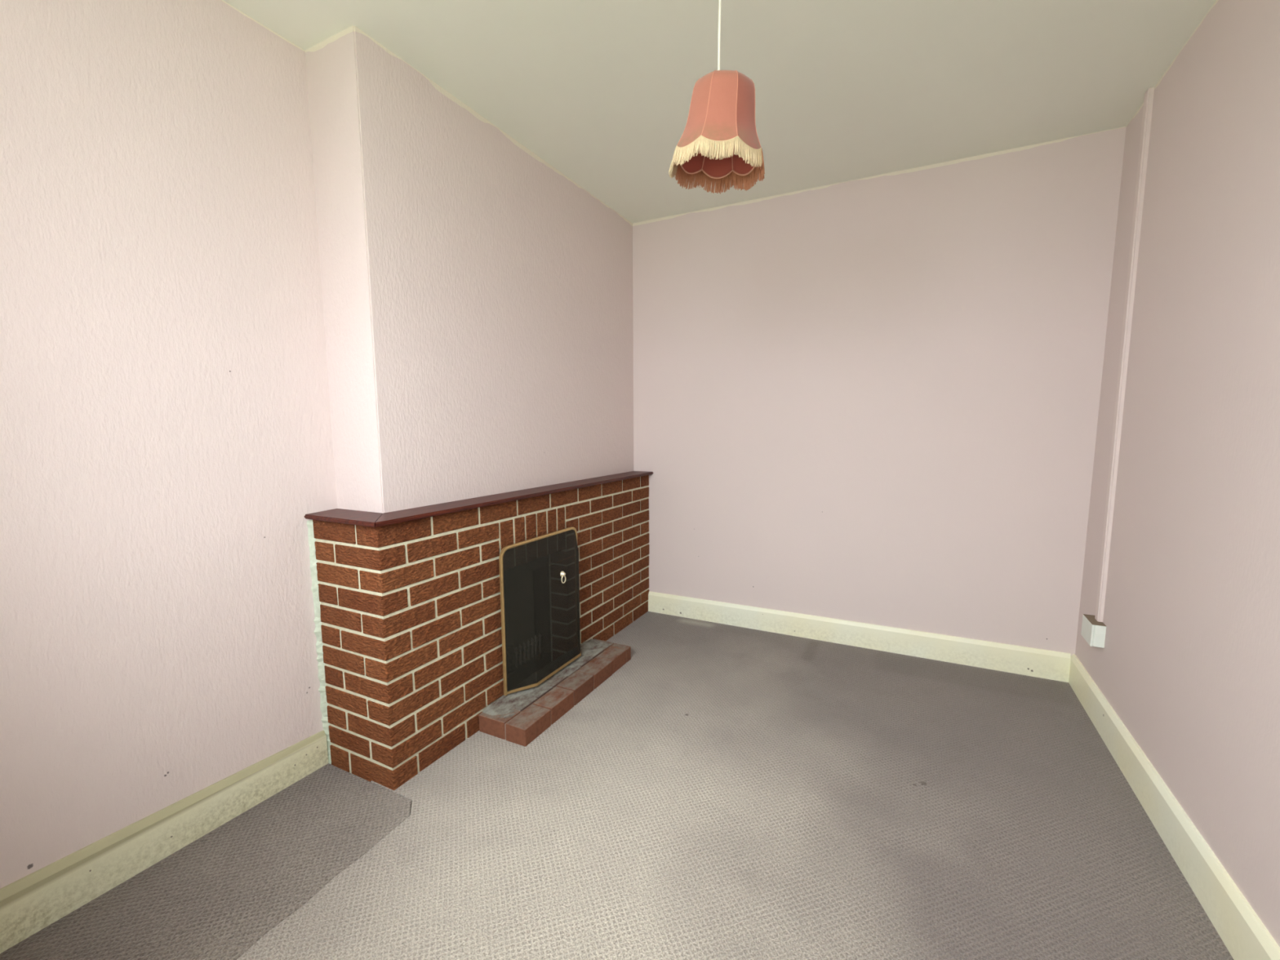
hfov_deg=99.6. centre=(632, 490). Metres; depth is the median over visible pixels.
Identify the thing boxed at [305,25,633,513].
wall
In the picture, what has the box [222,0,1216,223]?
ceiling
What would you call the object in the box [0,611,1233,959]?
floor
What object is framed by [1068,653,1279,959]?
baseboard
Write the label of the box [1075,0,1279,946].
wall
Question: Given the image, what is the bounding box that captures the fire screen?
[498,526,581,695]
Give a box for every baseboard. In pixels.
[0,730,328,953]
[648,591,1071,682]
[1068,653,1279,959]
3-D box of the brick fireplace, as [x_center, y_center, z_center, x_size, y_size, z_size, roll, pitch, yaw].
[-0.507,0.450,2.705,0.358,0.912,1.991,3,8,27]
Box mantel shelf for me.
[304,471,653,527]
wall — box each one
[0,0,337,888]
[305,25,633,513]
[632,126,1126,655]
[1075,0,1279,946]
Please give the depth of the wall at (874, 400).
2.77 m
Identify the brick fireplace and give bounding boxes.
[306,475,648,790]
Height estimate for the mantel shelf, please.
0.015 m
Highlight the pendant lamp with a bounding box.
[668,0,764,194]
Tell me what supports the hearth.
on the floor
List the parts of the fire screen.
panel, panel, rail, panel, handle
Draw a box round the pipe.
[1094,87,1154,622]
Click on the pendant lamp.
(719, 144)
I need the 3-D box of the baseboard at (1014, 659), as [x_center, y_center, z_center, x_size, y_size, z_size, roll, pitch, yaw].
[1.078,0.786,3.039,2.191,0.149,0.018,3,8,27]
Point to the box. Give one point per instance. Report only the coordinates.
(1093, 631)
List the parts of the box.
plate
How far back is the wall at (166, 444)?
1.46 m
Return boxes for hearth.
[478,638,631,746]
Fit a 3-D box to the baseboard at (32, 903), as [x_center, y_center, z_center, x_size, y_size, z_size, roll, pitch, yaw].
[-1.437,0.999,1.331,0.018,0.157,1.415,3,8,27]
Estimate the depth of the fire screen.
2.34 m
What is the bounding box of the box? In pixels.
[1080,613,1106,648]
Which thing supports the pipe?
attached to the wall at (1188, 663)

